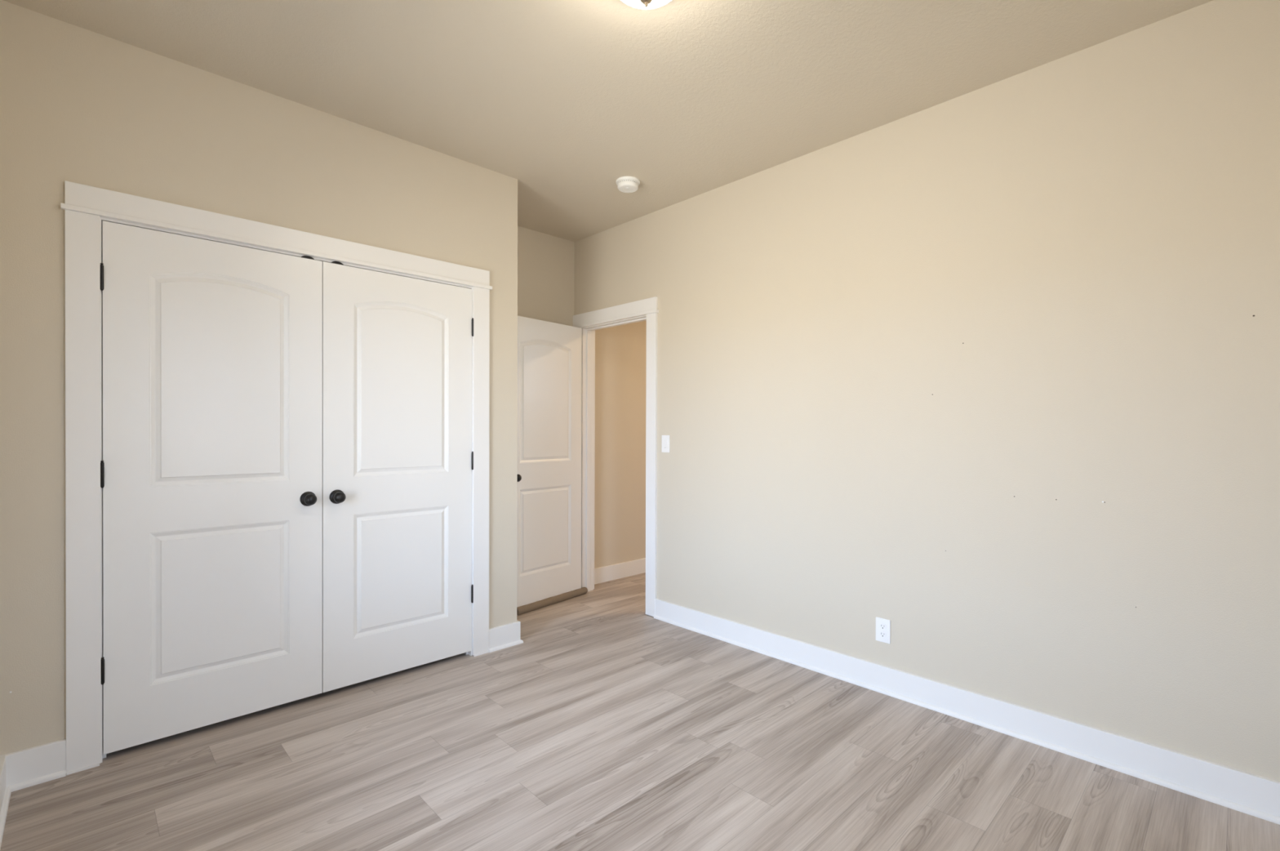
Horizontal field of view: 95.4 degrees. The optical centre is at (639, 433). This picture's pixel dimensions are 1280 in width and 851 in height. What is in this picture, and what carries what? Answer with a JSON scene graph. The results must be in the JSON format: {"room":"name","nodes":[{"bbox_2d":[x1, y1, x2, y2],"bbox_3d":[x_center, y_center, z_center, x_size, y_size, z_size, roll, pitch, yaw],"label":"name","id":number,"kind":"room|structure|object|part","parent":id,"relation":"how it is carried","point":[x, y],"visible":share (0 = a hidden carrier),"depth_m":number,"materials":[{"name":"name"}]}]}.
{"room":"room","nodes":[
{"label":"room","id":0,"kind":"room"},
{"bbox_2d":[0,0,517,755],"bbox_3d":[-1.524,-0.130,2.796,2.086,2.766,0.115,0,0,-44],"label":"wall","id":1,"kind":"structure","parent":0,"point":[78,104],"depth_m":2.25,"materials":[{"name":"beige paint"}]},
{"bbox_2d":[100,220,322,754],"bbox_3d":[-1.764,0.208,2.465,0.768,2.032,0.098,0,0,-44],"label":"door","id":2,"kind":"structure","parent":1,"relation":"in","point":[211,464],"depth_m":2.44,"materials":[{"name":"white wood"}]},
{"bbox_3d":[-1.514,0.303,2.673,0.052,0.052,0.050,0,0,-44],"label":"knob","id":3,"kind":"part","parent":2,"relation":"part of","materials":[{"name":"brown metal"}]},
{"bbox_2d":[60,180,492,774],"bbox_3d":[-1.526,0.163,2.777,1.749,2.180,0.144,0,0,-44],"label":"door frame","id":4,"kind":"structure","parent":1,"relation":"attached to","point":[85,206],"depth_m":2.20,"materials":[{"name":"white wood"}]},
{"bbox_3d":[-2.079,0.214,2.174,0.094,2.069,0.018,0,0,-44],"label":"casing","id":5,"kind":"part","parent":4,"relation":"part of","materials":[{"name":"white wood"}]},
{"bbox_3d":[-1.487,-0.883,2.734,1.726,0.087,0.018,0,0,-44],"label":"head casing","id":6,"kind":"part","parent":4,"relation":"part of","materials":[{"name":"white wood"}]},
{"bbox_3d":[-0.904,0.212,3.304,0.098,2.069,0.018,0,0,-44],"label":"casing","id":7,"kind":"part","parent":4,"relation":"part of","materials":[{"name":"white wood"}]},
{"bbox_2d":[322,261,473,692],"bbox_3d":[-1.207,0.207,3.000,0.769,2.032,0.098,0,0,-44],"label":"door","id":8,"kind":"structure","parent":1,"relation":"in","point":[397,590],"depth_m":2.97,"materials":[{"name":"white wood"}]},
{"bbox_3d":[-1.424,0.302,2.759,0.052,0.052,0.050,0,0,-44],"label":"knob","id":9,"kind":"part","parent":8,"relation":"part of","materials":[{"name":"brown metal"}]},
{"bbox_2d":[517,226,646,568],"bbox_3d":[-0.929,-0.136,4.343,5.319,2.766,0.150,0,0,-44],"label":"wall","id":10,"kind":"structure","parent":0,"point":[620,351],"depth_m":4.94,"materials":[{"name":"beige paint"}]},
{"bbox_2d":[516,315,581,607],"bbox_3d":[-0.688,0.202,4.249,0.160,2.032,0.726,0,0,39],"label":"door","id":11,"kind":"structure","parent":10,"relation":"in","point":[548,498],"depth_m":4.25,"materials":[{"name":"white wood"}]},
{"bbox_3d":[-0.837,0.304,3.981,0.050,0.052,0.052,0,0,39],"label":"knob","id":12,"kind":"part","parent":11,"relation":"part of","materials":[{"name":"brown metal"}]},
{"bbox_2d":[594,557,645,584],"bbox_3d":[0.284,1.181,5.453,2.035,0.128,0.015,0,0,-44],"label":"baseboard","id":13,"kind":"structure","parent":10,"relation":"attached to","point":[610,572],"depth_m":5.00,"materials":[{"name":"white wood"}]},
{"bbox_2d":[3,0,1213,241],"bbox_3d":[0.579,-1.558,2.843,5.420,0.100,4.385,0,0,-44],"label":"ceiling","id":14,"kind":"structure","parent":0,"point":[566,100],"depth_m":2.38,"materials":[{"name":"beige paint"}]},
{"bbox_2d":[616,176,639,192],"bbox_3d":[-0.072,-1.488,3.495,0.144,0.050,0.144,0,0,-44],"label":"smoke detector","id":15,"kind":"object","parent":14,"relation":"attached to","point":[624,184],"visible":1,"depth_m":3.45,"materials":[{"name":"white plastic"}]},
{"bbox_2d":[621,0,671,8],"bbox_3d":[0.020,-1.423,1.834,0.316,0.161,0.316,0,0,-44],"label":"ceiling light","id":16,"kind":"object","parent":14,"relation":"attached to","point":[641,4],"visible":1,"depth_m":1.88,"materials":[{"name":"white glass"}]},
{"bbox_2d":[0,572,1279,850],"bbox_3d":[0.570,1.319,2.858,5.420,0.120,4.385,0,0,-44],"label":"floor","id":17,"kind":"structure","parent":0,"point":[612,725],"depth_m":2.17,"materials":[{"name":"wood"}]},
{"bbox_2d":[516,586,587,614],"bbox_3d":[-0.670,1.222,4.304,0.142,0.051,0.696,0,0,38],"label":"stopper","id":18,"kind":"object","parent":17,"relation":"on","point":[551,600],"visible":0.7,"depth_m":4.23,"materials":[{"name":"fabric"}]},
{"bbox_2d":[574,0,1279,781],"bbox_3d":[0.945,-0.125,3.183,0.115,2.766,4.120,0,0,-44],"label":"wall","id":19,"kind":"structure","parent":0,"point":[990,374],"depth_m":2.44,"materials":[{"name":"beige paint"}]},
{"bbox_2d":[573,296,658,616],"bbox_3d":[-0.162,0.159,4.327,0.163,2.180,0.935,0,0,-44],"label":"door frame","id":20,"kind":"structure","parent":19,"relation":"attached to","point":[644,309],"depth_m":4.30,"materials":[{"name":"white wood"}]},
{"bbox_3d":[-0.497,0.209,4.588,0.018,2.067,0.096,0,0,-44],"label":"casing","id":21,"kind":"part","parent":20,"relation":"part of","materials":[{"name":"white wood"}]},
{"bbox_3d":[-0.401,0.209,4.680,0.018,2.067,0.096,0,0,-44],"label":"casing","id":22,"kind":"part","parent":20,"relation":"part of","materials":[{"name":"white wood"}]},
{"bbox_3d":[-0.207,-0.886,4.284,0.018,0.089,0.923,0,0,-44],"label":"head casing","id":23,"kind":"part","parent":20,"relation":"part of","materials":[{"name":"white wood"}]},
{"bbox_3d":[0.078,0.214,3.990,0.018,2.067,0.092,0,0,-44],"label":"casing","id":24,"kind":"part","parent":20,"relation":"part of","materials":[{"name":"white wood"}]},
{"bbox_2d":[661,435,669,452],"bbox_3d":[0.170,0.069,3.899,0.010,0.115,0.072,0,0,-44],"label":"light switch","id":25,"kind":"object","parent":19,"relation":"attached to","point":[665,438],"visible":1,"depth_m":3.90,"materials":[{"name":"white plastic"}]},
{"bbox_2d":[875,616,890,643],"bbox_3d":[1.187,0.962,2.845,0.008,0.115,0.072,0,0,-44],"label":"wall outlet","id":26,"kind":"object","parent":19,"relation":"attached to","point":[882,625],"visible":1,"depth_m":2.84,"materials":[{"name":"white plastic"}]},
{"bbox_2d":[879,631,886,637],"bbox_3d":[1.186,0.981,2.843,0.002,0.028,0.034,0,0,-44],"label":"receptacle","id":27,"kind":"object","parent":26,"relation":"attached to","point":[882,633],"depth_m":2.84,"materials":[{"name":"white plastic"}]},
{"bbox_2d":[879,622,886,629],"bbox_3d":[1.186,0.942,2.843,0.002,0.028,0.034,0,0,-44],"label":"receptacle","id":28,"kind":"object","parent":26,"relation":"attached to","point":[882,625],"depth_m":2.84,"materials":[{"name":"white plastic"}]},
{"bbox_2d":[653,598,1279,824],"bbox_3d":[1.210,1.197,2.807,0.028,0.128,3.195,0,0,-44],"label":"baseboard","id":29,"kind":"structure","parent":19,"relation":"attached to","point":[1255,795],"depth_m":2.42,"materials":[{"name":"white wood"}]},
{"bbox_3d":[-1.051,-0.134,3.726,0.115,2.766,0.569,0,0,-44],"label":"wall","id":30,"kind":"structure","parent":0,"visible":0},
{"bbox_2d":[488,619,523,652],"bbox_3d":[-1.024,1.186,3.663,0.223,0.128,0.712,0,0,-44],"label":"baseboard","id":31,"kind":"structure","parent":30,"relation":"attached to","point":[507,635],"depth_m":3.41,"materials":[{"name":"white wood"}]},
{"bbox_3d":[-1.024,1.241,3.663,0.223,0.018,0.712,0,0,-44],"label":"shoe moulding","id":32,"kind":"part","parent":31,"relation":"part of","materials":[{"name":"white wood"}]},
{"bbox_3d":[-1.285,-0.120,0.959,0.115,2.766,4.235,0,0,-44],"label":"wall","id":33,"kind":"structure","parent":0,"visible":0},
{"bbox_2d":[0,737,66,848],"bbox_3d":[-0.991,1.201,0.857,0.164,0.128,3.436,0,0,-44],"label":"baseboard","id":34,"kind":"structure","parent":33,"relation":"attached to","point":[38,764],"depth_m":2.08,"materials":[{"name":"white wood"}]}
]}

